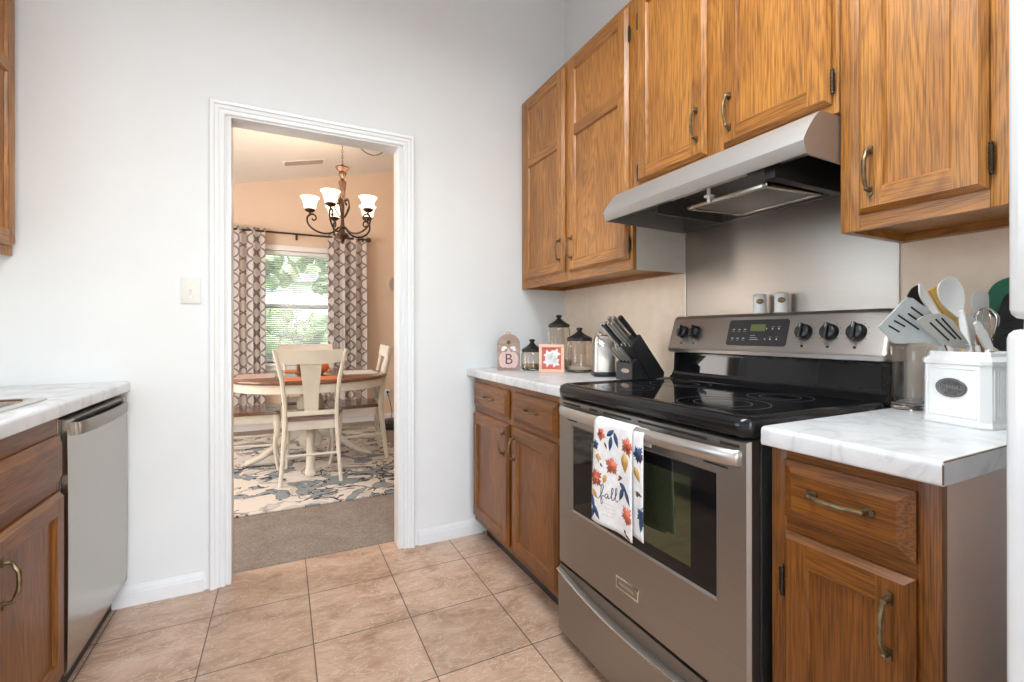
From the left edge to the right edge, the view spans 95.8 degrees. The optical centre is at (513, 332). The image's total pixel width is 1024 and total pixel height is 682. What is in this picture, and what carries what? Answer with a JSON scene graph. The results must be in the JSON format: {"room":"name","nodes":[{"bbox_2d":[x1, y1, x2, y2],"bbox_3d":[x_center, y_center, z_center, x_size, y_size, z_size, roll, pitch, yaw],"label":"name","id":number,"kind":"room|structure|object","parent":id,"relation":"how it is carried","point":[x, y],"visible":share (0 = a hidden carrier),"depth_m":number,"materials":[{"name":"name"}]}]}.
{"room":"kitchen","nodes":[
{"label":"kitchen","id":0,"kind":"room"},
{"bbox_2d":[0,0,564,589],"bbox_3d":[-0.873,-0.661,2.289,5.400,3.551,0.100,0,0,-26],"label":"wall","id":1,"kind":"structure","parent":0,"point":[112,96],"depth_m":1.99,"materials":[{"name":"paint"}]},
{"bbox_2d":[112,571,203,609],"bbox_3d":[-1.740,1.075,1.793,0.903,0.080,0.013,0,0,-26],"label":"baseboard","id":2,"kind":"structure","parent":1,"relation":"attached to","point":[142,593],"depth_m":1.92,"materials":[{"name":"white paint"}]},
{"bbox_2d":[181,277,200,303],"bbox_3d":[-1.377,-0.177,1.971,0.072,0.112,0.018,0,0,-26],"label":"light switch","id":3,"kind":"object","parent":1,"relation":"attached to","point":[190,287],"visible":1,"depth_m":1.97,"materials":[{"name":"beige plastic"}]},
{"bbox_2d":[209,97,414,590],"bbox_3d":[-0.942,0.050,2.254,0.896,2.128,0.142,0,0,-26],"label":"trim","id":4,"kind":"structure","parent":1,"relation":"attached to","point":[239,115],"depth_m":2.11,"materials":[{"name":"white paint"}]},
{"bbox_2d":[418,519,482,545],"bbox_3d":[-0.335,1.073,2.492,0.359,0.080,0.013,0,0,-26],"label":"baseboard","id":5,"kind":"structure","parent":1,"relation":"attached to","point":[434,534],"depth_m":2.48,"materials":[{"name":"white paint"}]},
{"bbox_2d":[233,172,393,412],"bbox_3d":[-2.481,-0.660,5.521,5.400,3.551,0.120,0,0,-26],"label":"wall","id":6,"kind":"structure","parent":0,"point":[276,205],"depth_m":5.70,"materials":[{"name":"paint"}]},
{"bbox_2d":[265,244,327,370],"bbox_3d":[-2.543,-0.279,5.423,1.080,1.450,0.100,0,0,-26],"label":"window frame","id":7,"kind":"structure","parent":6,"relation":"in","point":[269,366],"depth_m":5.37,"materials":[{"name":"white paint"}]},
{"bbox_2d":[265,250,327,361],"bbox_3d":[-2.554,-0.299,5.444,0.908,1.285,0.041,0,0,-26],"label":"window blind","id":8,"kind":"object","parent":7,"relation":"attached to","point":[314,306],"visible":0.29,"depth_m":5.43,"materials":[{"name":"white paint"}]},
{"bbox_2d":[266,254,327,362],"bbox_3d":[-2.579,-0.294,5.494,0.920,1.300,0.060,0,0,-26],"label":"window","id":9,"kind":"structure","parent":6,"relation":"in","point":[271,254],"depth_m":5.44,"materials":[{"name":"white paint"}]},
{"bbox_2d":[233,228,370,242],"bbox_3d":[-2.543,-1.119,5.361,1.723,0.090,0.110,0,0,-26],"label":"curtain rod","id":10,"kind":"object","parent":6,"relation":"attached to","point":[368,240],"visible":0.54,"depth_m":5.36,"materials":[{"name":"brown metal"}]},
{"bbox_2d":[233,226,265,406],"bbox_3d":[-3.003,-0.091,5.102,0.474,2.155,0.062,0,0,-26],"label":"curtain","id":11,"kind":"object","parent":10,"relation":"hanging from","point":[249,246],"visible":0.49,"depth_m":5.14,"materials":[{"name":"beige fabric"}]},
{"bbox_2d":[328,234,366,399],"bbox_3d":[-2.005,-0.092,5.598,0.447,2.155,0.062,0,0,-26],"label":"curtain","id":12,"kind":"object","parent":10,"relation":"hanging from","point":[347,262],"visible":0.72,"depth_m":5.61,"materials":[{"name":"beige fabric"}]},
{"bbox_2d":[234,413,393,431],"bbox_3d":[-2.449,1.071,5.461,5.400,0.080,0.013,0,0,-26],"label":"baseboard","id":13,"kind":"structure","parent":6,"relation":"attached to","point":[265,426],"depth_m":5.30,"materials":[{"name":"white paint"}]},
{"bbox_2d":[384,389,389,397],"bbox_3d":[-1.605,0.783,5.884,0.072,0.114,0.008,0,0,-26],"label":"outlet","id":14,"kind":"object","parent":6,"relation":"attached to","point":[385,390],"visible":0.93,"depth_m":5.88,"materials":[{"name":"beige plastic"}]},
{"bbox_2d":[386,274,393,294],"bbox_3d":[-1.477,-0.606,5.941,0.300,0.300,0.020,0,0,-26],"label":"wall plaque","id":15,"kind":"object","parent":6,"relation":"attached to","point":[390,282],"visible":0.21,"depth_m":5.89,"materials":[{"name":"beige"}]},
{"bbox_2d":[233,127,393,182],"bbox_3d":[-0.495,-1.873,1.528,5.600,1.375,9.000,0,0,-26],"label":"ceiling","id":16,"kind":"structure","parent":0,"point":[258,156],"depth_m":4.82,"materials":[{"name":"paint"}]},
{"bbox_2d":[282,159,325,165],"bbox_3d":[-2.232,-1.809,4.930,0.420,0.100,0.150,0,0,-26],"label":"ceiling vent","id":17,"kind":"object","parent":16,"relation":"in","point":[314,161],"visible":1,"depth_m":4.92,"materials":[{"name":"metal"}]},
{"bbox_2d":[300,145,382,243],"bbox_3d":[-1.355,-1.383,4.358,0.635,1.224,1.329,0,0,21],"label":"chandelier","id":18,"kind":"object","parent":16,"relation":"hanging from","point":[330,195],"visible":0.91,"depth_m":3.98,"materials":[{"name":"white glass"}]},
{"bbox_2d":[67,421,608,681],"bbox_3d":[-0.492,1.161,1.528,5.600,0.104,9.000,0,0,-26],"label":"floor","id":19,"kind":"structure","parent":0,"point":[460,609],"depth_m":1.80,"materials":[{"name":"beige tile"}]},
{"bbox_2d":[0,418,63,681],"bbox_3d":[-1.385,0.678,0.841,0.678,0.871,0.805,0,0,-26],"label":"base cabinet","id":20,"kind":"object","parent":19,"relation":"on","point":[31,502],"visible":0.89,"depth_m":1.16,"materials":[{"name":"brown wood"}]},
{"bbox_2d":[0,381,129,439],"bbox_3d":[-1.530,0.220,1.094,0.648,0.040,1.448,0,0,-26],"label":"countertop","id":21,"kind":"structure","parent":20,"relation":"on","point":[62,399],"depth_m":1.43,"materials":[{"name":"white stone"}]},
{"bbox_2d":[0,397,46,412],"bbox_3d":[-1.415,0.276,0.929,0.456,0.163,0.811,0,0,-26],"label":"sink","id":22,"kind":"object","parent":21,"relation":"in","point":[5,404],"visible":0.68,"depth_m":1.32,"materials":[{"name":"ceramic"}]},
{"bbox_2d":[58,396,127,681],"bbox_3d":[-1.696,0.677,1.473,0.656,0.872,0.602,0,0,-26],"label":"dishwasher","id":23,"kind":"object","parent":19,"relation":"on","point":[93,483],"visible":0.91,"depth_m":1.52,"materials":[{"name":"metal"}]},
{"bbox_2d":[234,425,393,517],"bbox_3d":[-2.205,1.105,3.859,2.410,0.012,2.460,0,0,-26],"label":"area rug","id":24,"kind":"object","parent":19,"relation":"on","point":[256,490],"visible":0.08,"depth_m":3.49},
{"bbox_2d":[234,403,280,469],"bbox_3d":[-2.191,0.609,3.754,0.540,0.980,0.496,0,0,-26],"label":"dining chair","id":25,"kind":"object","parent":24,"relation":"on","point":[265,413],"visible":0.34,"depth_m":3.67,"materials":[{"name":"beige paint"}]},
{"bbox_2d":[278,344,333,445],"bbox_3d":[-1.978,0.609,4.434,0.496,0.980,0.540,0,0,-26],"label":"dining chair","id":26,"kind":"object","parent":24,"relation":"on","point":[291,401],"visible":0.22,"depth_m":4.55,"materials":[{"name":"beige paint"}]},
{"bbox_2d":[272,348,347,487],"bbox_3d":[-1.541,0.608,3.543,0.496,0.980,0.540,0,0,-21],"label":"dining chair","id":27,"kind":"object","parent":24,"relation":"on","point":[311,416],"visible":1,"depth_m":3.36,"materials":[{"name":"beige wood"}]},
{"bbox_2d":[234,368,386,476],"bbox_3d":[-1.731,0.729,3.950,1.260,0.738,1.260,0,0,-26],"label":"dining table","id":28,"kind":"object","parent":24,"relation":"on","point":[309,439],"visible":0.58,"depth_m":3.70,"materials":[{"name":"brown wood"}]},
{"bbox_2d":[234,373,274,378],"bbox_3d":[-2.089,0.358,3.749,0.280,0.004,0.400,0,0,-26],"label":"placemat","id":29,"kind":"object","parent":28,"relation":"on","point":[271,375],"visible":0.92,"depth_m":3.70,"materials":[{"name":"beige fabric"}]},
{"bbox_2d":[295,364,300,373],"bbox_3d":[-1.857,0.296,3.999,0.060,0.127,0.060,0,0,-26],"label":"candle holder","id":30,"kind":"object","parent":28,"relation":"on","point":[298,365],"visible":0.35,"depth_m":3.98,"materials":[{"name":"brown wood"}]},
{"bbox_2d":[284,368,331,371],"bbox_3d":[-1.914,0.357,4.317,0.400,0.004,0.280,0,0,-26],"label":"placemat","id":31,"kind":"object","parent":28,"relation":"on","point":[329,369],"visible":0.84,"depth_m":4.28,"materials":[{"name":"orange fabric"}]},
{"bbox_2d":[284,376,337,381],"bbox_3d":[-1.555,0.357,3.562,0.400,0.004,0.280,0,0,-26],"label":"placemat","id":32,"kind":"object","parent":28,"relation":"on","point":[322,377],"visible":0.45,"depth_m":3.54,"materials":[{"name":"orange fabric"}]},
{"bbox_2d":[321,363,328,373],"bbox_3d":[-1.669,0.274,3.958,0.157,0.169,0.157,0,0,-4],"label":"pumpkin","id":33,"kind":"object","parent":28,"relation":"on","point":[325,367],"visible":0.3,"depth_m":3.93,"materials":[{"name":"orange"}]},
{"bbox_2d":[343,370,377,374],"bbox_3d":[-1.382,0.357,4.134,0.280,0.004,0.400,0,0,-26],"label":"placemat","id":34,"kind":"object","parent":28,"relation":"on","point":[347,372],"visible":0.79,"depth_m":4.06,"materials":[{"name":"beige fabric"}]},
{"bbox_2d":[326,344,392,463],"bbox_3d":[-1.384,0.608,4.149,0.540,0.980,0.496,0,0,-24],"label":"dining chair","id":35,"kind":"object","parent":24,"relation":"on","point":[371,406],"visible":0.8,"depth_m":4.04,"materials":[{"name":"beige paint"}]},
{"bbox_2d":[379,391,393,429],"bbox_3d":[-1.494,0.929,5.540,0.349,0.361,0.706,0,0,-26],"label":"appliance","id":36,"kind":"object","parent":19,"relation":"on","point":[389,422],"visible":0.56,"depth_m":5.26,"materials":[{"name":"black plastic"}]},
{"bbox_2d":[474,377,560,604],"bbox_3d":[0.241,0.676,2.222,0.656,0.871,0.900,0,0,-26],"label":"base cabinet","id":37,"kind":"object","parent":19,"relation":"on","point":[517,430],"visible":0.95,"depth_m":2.00,"materials":[{"name":"brown wood"}]},
{"bbox_2d":[467,366,666,396],"bbox_3d":[0.241,0.218,2.250,0.633,0.040,0.956,0,0,-26],"label":"countertop","id":38,"kind":"structure","parent":37,"relation":"on","point":[549,383],"depth_m":2.04,"materials":[{"name":"white stone"}]},
{"bbox_2d":[497,332,519,369],"bbox_3d":[-0.025,0.099,2.431,0.120,0.201,0.040,0,0,-2],"label":"plaque","id":39,"kind":"object","parent":38,"relation":"on","point":[508,345],"visible":1,"depth_m":2.42,"materials":[{"name":"brown wood"}]},
{"bbox_2d":[521,339,538,370],"bbox_3d":[0.098,0.117,2.420,0.112,0.162,0.112,0,0,-26],"label":"storage jar","id":40,"kind":"object","parent":38,"relation":"on","point":[530,353],"visible":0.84,"depth_m":2.37,"materials":[{"name":"clear glass"}]},
{"bbox_2d":[539,344,564,372],"bbox_3d":[0.190,0.129,2.278,0.130,0.138,0.018,0,0,23],"label":"framed picture","id":41,"kind":"object","parent":38,"relation":"on","point":[551,356],"visible":1,"depth_m":2.27,"materials":[{"name":"pink wood"}]},
{"bbox_2d":[548,315,569,369],"bbox_3d":[0.244,0.053,2.470,0.120,0.290,0.120,0,0,-26],"label":"storage jar","id":42,"kind":"object","parent":38,"relation":"on","point":[558,330],"visible":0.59,"depth_m":2.42,"materials":[{"name":"clear glass"}]},
{"bbox_2d":[566,327,592,372],"bbox_3d":[0.331,0.087,2.310,0.132,0.222,0.132,0,0,-26],"label":"storage jar","id":43,"kind":"object","parent":38,"relation":"on","point":[579,346],"visible":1,"depth_m":2.26,"materials":[{"name":"clear glass"}]},
{"bbox_2d":[591,332,615,376],"bbox_3d":[0.410,0.098,2.080,0.104,0.200,0.121,0,0,2],"label":"can opener","id":44,"kind":"object","parent":38,"relation":"on","point":[604,361],"visible":0.87,"depth_m":2.05,"materials":[{"name":"silver metal"}]},
{"bbox_2d":[616,335,663,379],"bbox_3d":[0.532,0.104,1.944,0.176,0.188,0.104,0,0,-26],"label":"knife block","id":45,"kind":"object","parent":38,"relation":"on","point":[643,364],"visible":0.73,"depth_m":1.89,"materials":[{"name":"wood"}]},
{"bbox_2d":[600,322,619,345],"bbox_3d":[0.432,0.042,1.934,0.173,0.166,0.015,0,0,-26],"label":"knife","id":46,"kind":"object","parent":45,"relation":"in","point":[602,326],"visible":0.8,"depth_m":1.91,"materials":[{"name":"metal"}]},
{"bbox_2d":[603,321,623,345],"bbox_3d":[0.444,0.038,1.915,0.174,0.168,0.015,0,0,-26],"label":"knife","id":47,"kind":"object","parent":45,"relation":"in","point":[605,322],"visible":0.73,"depth_m":1.89,"materials":[{"name":"black plastic"}]},
{"bbox_2d":[609,347,620,360],"bbox_3d":[0.434,0.102,1.933,0.088,0.083,0.010,0,0,-26],"label":"steak knife","id":48,"kind":"object","parent":45,"relation":"in","point":[610,348],"visible":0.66,"depth_m":1.92,"materials":[{"name":"metal"}]},
{"bbox_2d":[607,321,626,345],"bbox_3d":[0.454,0.038,1.894,0.174,0.168,0.015,0,0,-26],"label":"knife","id":49,"kind":"object","parent":45,"relation":"in","point":[608,322],"visible":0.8,"depth_m":1.87,"materials":[{"name":"metal"}]},
{"bbox_2d":[612,347,623,360],"bbox_3d":[0.444,0.102,1.913,0.088,0.083,0.010,0,0,-26],"label":"steak knife","id":50,"kind":"object","parent":45,"relation":"in","point":[613,348],"visible":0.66,"depth_m":1.90,"materials":[{"name":"metal"}]},
{"bbox_2d":[612,316,630,338],"bbox_3d":[0.475,0.013,1.913,0.167,0.161,0.015,0,0,-26],"label":"knife","id":51,"kind":"object","parent":45,"relation":"in","point":[614,318],"visible":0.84,"depth_m":1.89,"materials":[{"name":"metal"}]},
{"bbox_2d":[615,347,627,361],"bbox_3d":[0.453,0.102,1.893,0.088,0.083,0.010,0,0,-26],"label":"steak knife","id":52,"kind":"object","parent":45,"relation":"in","point":[616,348],"visible":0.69,"depth_m":1.88,"materials":[{"name":"metal"}]},
{"bbox_2d":[611,321,631,345],"bbox_3d":[0.465,0.038,1.873,0.174,0.168,0.015,0,0,-26],"label":"knife","id":53,"kind":"object","parent":45,"relation":"in","point":[621,333],"visible":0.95,"depth_m":1.85,"materials":[{"name":"metal"}]},
{"bbox_2d":[619,347,631,361],"bbox_3d":[0.463,0.102,1.874,0.088,0.083,0.010,0,0,-26],"label":"steak knife","id":54,"kind":"object","parent":45,"relation":"in","point":[622,351],"visible":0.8,"depth_m":1.86,"materials":[{"name":"metal"}]},
{"bbox_2d":[618,315,636,336],"bbox_3d":[0.493,0.011,1.887,0.165,0.159,0.023,0,0,-26],"label":"knife","id":55,"kind":"object","parent":45,"relation":"in","point":[621,318],"visible":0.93,"depth_m":1.86,"materials":[{"name":"black plastic"}]},
{"bbox_2d":[557,308,904,681],"bbox_3d":[0.596,0.523,1.457,0.674,1.176,0.775,0,0,-26],"label":"range","id":56,"kind":"object","parent":19,"relation":"on","point":[692,601],"visible":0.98,"depth_m":1.26,"materials":[{"name":"metal"}]},
{"bbox_2d":[592,416,651,542],"bbox_3d":[0.303,0.408,1.304,0.051,0.308,0.216,0,0,-26],"label":"dish towel","id":57,"kind":"object","parent":56,"relation":"hanging from","point":[617,473],"visible":1,"depth_m":1.29,"materials":[{"name":"fabric"}]},
{"bbox_2d":[559,377,883,439],"bbox_3d":[0.575,0.208,1.447,0.560,0.049,0.775,0,0,-26],"label":"cooktop","id":58,"kind":"object","parent":56,"relation":"in","point":[717,408],"depth_m":1.28,"materials":[{"name":"black glass"}]},
{"bbox_2d":[753,294,766,313],"bbox_3d":[0.860,-0.100,1.615,0.048,0.068,0.045,0,0,-26],"label":"shaker","id":59,"kind":"object","parent":56,"relation":"on","point":[759,300],"visible":0.91,"depth_m":1.60,"materials":[{"name":"white ceramic"}]},
{"bbox_2d":[774,292,788,312],"bbox_3d":[0.895,-0.100,1.545,0.048,0.068,0.045,0,0,-26],"label":"shaker","id":60,"kind":"object","parent":56,"relation":"on","point":[781,299],"visible":0.94,"depth_m":1.53,"materials":[{"name":"white ceramic"}]},
{"bbox_2d":[772,447,1006,681],"bbox_3d":[0.860,0.675,0.978,0.656,0.871,0.283,0,0,-26],"label":"base cabinet","id":61,"kind":"object","parent":19,"relation":"on","point":[877,576],"visible":0.92,"depth_m":0.81,"materials":[{"name":"brown wood"}]},
{"bbox_2d":[761,408,1006,486],"bbox_3d":[0.873,0.218,0.981,0.633,0.040,0.301,0,0,-26],"label":"countertop","id":62,"kind":"structure","parent":61,"relation":"on","point":[896,442],"depth_m":0.84,"materials":[{"name":"white stone"}]},
{"bbox_2d":[889,346,928,410],"bbox_3d":[1.016,0.117,1.188,0.078,0.160,0.078,0,0,-26],"label":"glass jar","id":63,"kind":"object","parent":62,"relation":"on","point":[906,364],"visible":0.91,"depth_m":1.16,"materials":[{"name":"clear glass"}]},
{"bbox_2d":[922,350,1006,430],"bbox_3d":[0.998,0.119,1.001,0.133,0.156,0.132,0,0,-12],"label":"utensil canister","id":64,"kind":"object","parent":62,"relation":"on","point":[964,389],"visible":0.85,"depth_m":0.96,"materials":[{"name":"white ceramic"}]},
{"bbox_2d":[878,298,944,350],"bbox_3d":[0.883,0.044,1.010,0.167,0.237,0.031,0,0,-2],"label":"slotted turner","id":65,"kind":"object","parent":64,"relation":"in","point":[900,326],"visible":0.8,"depth_m":1.01,"materials":[{"name":"grey plastic"}]},
{"bbox_2d":[907,285,947,350],"bbox_3d":[0.970,0.027,1.059,0.116,0.272,0.032,0,0,25],"label":"spoon","id":66,"kind":"object","parent":64,"relation":"in","point":[913,293],"visible":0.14,"depth_m":1.07,"materials":[{"name":"black plastic"}]},
{"bbox_2d":[918,284,952,350],"bbox_3d":[0.963,0.027,1.034,0.094,0.273,0.026,0,0,26],"label":"spoon","id":67,"kind":"object","parent":64,"relation":"in","point":[923,295],"visible":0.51,"depth_m":1.05,"materials":[{"name":"white plastic"}]},
{"bbox_2d":[916,314,969,351],"bbox_3d":[0.930,0.062,0.998,0.131,0.203,0.019,0,0,-11],"label":"slotted turner","id":68,"kind":"object","parent":64,"relation":"in","point":[941,327],"visible":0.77,"depth_m":1.00,"materials":[{"name":"grey plastic"}]},
{"bbox_2d":[928,286,963,351],"bbox_3d":[0.979,0.029,1.027,0.066,0.268,0.063,0,0,0],"label":"spatula","id":69,"kind":"object","parent":64,"relation":"in","point":[933,291],"visible":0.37,"depth_m":1.05,"materials":[{"name":"yellow wood"}]},
{"bbox_2d":[937,276,972,351],"bbox_3d":[0.969,0.020,1.008,0.059,0.287,0.059,0,0,11],"label":"spoon","id":70,"kind":"object","parent":64,"relation":"in","point":[950,292],"visible":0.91,"depth_m":1.03,"materials":[{"name":"white plastic"}]},
{"bbox_2d":[966,315,980,351],"bbox_3d":[1.009,0.062,1.010,0.031,0.203,0.083,0,0,37],"label":"spoon","id":71,"kind":"object","parent":64,"relation":"in","point":[970,319],"visible":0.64,"depth_m":1.03,"materials":[{"name":"beige metal"}]},
{"bbox_2d":[971,291,988,324],"bbox_3d":[1.040,0.035,1.024,0.033,0.257,0.095,0,0,38],"label":"spatula","id":72,"kind":"object","parent":64,"relation":"in","point":[980,299],"visible":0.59,"depth_m":1.05,"materials":[{"name":"white plastic"}]},
{"bbox_2d":[975,334,984,351],"bbox_3d":[1.013,0.083,1.002,0.093,0.163,0.018,0,0,-44],"label":"wooden spoon","id":73,"kind":"object","parent":64,"relation":"in","point":[977,339],"visible":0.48,"depth_m":1.03,"materials":[{"name":"brown wood"}]},
{"bbox_2d":[973,321,992,352],"bbox_3d":[1.003,0.070,0.991,0.088,0.187,0.028,0,0,-39],"label":"ladle","id":74,"kind":"object","parent":64,"relation":"in","point":[982,334],"visible":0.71,"depth_m":1.00,"materials":[{"name":"white plastic"}]},
{"bbox_2d":[974,307,999,352],"bbox_3d":[1.044,0.055,1.007,0.040,0.220,0.103,0,0,27],"label":"whisk","id":75,"kind":"object","parent":64,"relation":"in","point":[986,308],"visible":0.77,"depth_m":1.02,"materials":[{"name":"metal"}]},
{"bbox_2d":[988,277,1008,350],"bbox_3d":[1.101,0.015,1.046,0.188,0.298,0.051,0,0,-36],"label":"turner","id":76,"kind":"object","parent":64,"relation":"in","point":[996,293],"visible":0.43,"depth_m":1.08,"materials":[{"name":"green plastic"}]},
{"bbox_2d":[992,293,1023,350],"bbox_3d":[1.055,0.035,1.001,0.148,0.258,0.037,0,0,-26],"label":"slotted turner","id":77,"kind":"object","parent":64,"relation":"in","point":[1008,323],"visible":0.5,"depth_m":1.02,"materials":[{"name":"black plastic"}]},
{"bbox_2d":[1007,0,1023,681],"bbox_3d":[1.065,0.251,0.380,0.751,1.719,0.757,0,0,-26],"label":"refrigerator","id":78,"kind":"object","parent":19,"relation":"on","point":[1015,339],"visible":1,"depth_m":0.57,"materials":[{"name":"white metal"}]},
{"bbox_2d":[564,0,1023,376],"bbox_3d":[1.515,-0.505,0.516,0.104,3.232,5.200,0,0,-26],"label":"wall","id":79,"kind":"structure","parent":0,"point":[651,307],"depth_m":2.07,"materials":[{"name":"paint"}]},
{"bbox_2d":[522,0,684,290],"bbox_3d":[0.369,-0.786,2.315,0.343,1.073,0.951,0,0,-26],"label":"upper cabinet","id":80,"kind":"object","parent":79,"relation":"attached to","point":[577,127],"visible":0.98,"depth_m":2.13,"materials":[{"name":"brown wood"}]},
{"bbox_2d":[633,0,840,187],"bbox_3d":[0.751,-0.936,1.547,0.343,0.773,0.761,0,0,-26],"label":"upper cabinet","id":81,"kind":"object","parent":79,"relation":"attached to","point":[711,77],"visible":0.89,"depth_m":1.46,"materials":[{"name":"brown wood"}]},
{"bbox_2d":[603,110,840,233],"bbox_3d":[0.708,-0.465,1.525,0.434,0.145,0.760,0,0,-26],"label":"range hood","id":82,"kind":"object","parent":81,"relation":"attached to","point":[798,162],"visible":0.94,"depth_m":1.35,"materials":[{"name":"metal"}]},
{"bbox_2d":[685,195,899,315],"bbox_3d":[0.903,-0.113,1.625,0.006,0.620,0.764,0,0,-26],"label":"panel","id":83,"kind":"object","parent":79,"relation":"attached to","point":[801,251],"visible":0.38,"depth_m":1.56,"materials":[{"name":"metal"}]},
{"bbox_2d":[841,0,1008,243],"bbox_3d":[0.991,-0.784,1.065,0.343,1.078,0.310,0,0,-26],"label":"upper cabinet","id":84,"kind":"object","parent":79,"relation":"attached to","point":[925,83],"visible":0.98,"depth_m":1.01,"materials":[{"name":"brown wood"}]},
{"bbox_3d":[-1.035,-0.189,-0.752,0.100,2.606,5.200,0,0,-26],"label":"wall","id":85,"kind":"structure","parent":0,"visible":0},
{"bbox_2d":[0,0,14,255],"bbox_3d":[-1.893,-0.815,1.489,0.351,1.060,0.416,0,0,-26],"label":"upper cabinet","id":86,"kind":"object","parent":85,"relation":"attached to","point":[7,7],"visible":1,"depth_m":1.67,"materials":[{"name":"brown wood"}]},
{"label":"outside","id":87,"kind":"structure","parent":0,"visible":0},
{"bbox_3d":[-13.915,1.602,31.428,60.000,0.250,56.100,0,0,-26],"label":"ground","id":88,"kind":"structure","parent":87,"visible":0},
{"bbox_2d":[265,255,298,290],"bbox_3d":[-7.516,-1.688,12.986,2.500,6.322,2.583,0,0,35],"label":"tree","id":89,"kind":"object","parent":88,"relation":"on","point":[265,255],"visible":0.05,"depth_m":13.21,"materials":[{"name":"green plant"}]},
{"bbox_2d":[265,274,327,331],"bbox_3d":[-12.392,-0.749,22.749,13.800,4.450,7.800,0,0,-26],"label":"house","id":90,"kind":"structure","parent":88,"relation":"on","point":[305,274],"depth_m":20.30,"materials":[{"name":"white"}]},
{"bbox_2d":[266,309,327,347],"bbox_3d":[-5.048,0.341,11.170,8.351,2.320,1.458,0,0,-26],"label":"hedge","id":91,"kind":"object","parent":88,"relation":"on","point":[273,309],"visible":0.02,"depth_m":10.88,"materials":[{"name":"green plant"}]},
{"bbox_2d":[287,257,327,274],"bbox_3d":[-13.274,-4.781,31.621,5.859,12.518,5.603,0,0,-44],"label":"tree","id":92,"kind":"object","parent":88,"relation":"on","point":[287,257],"visible":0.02,"depth_m":29.74,"materials":[{"name":"green plant"}]},
{"bbox_2d":[311,259,327,294],"bbox_3d":[-5.553,-1.736,15.613,2.428,6.414,2.836,0,0,-26],"label":"tree","id":93,"kind":"object","parent":88,"relation":"on","point":[318,259],"visible":0.03,"depth_m":15.04,"materials":[{"name":"green plant"}]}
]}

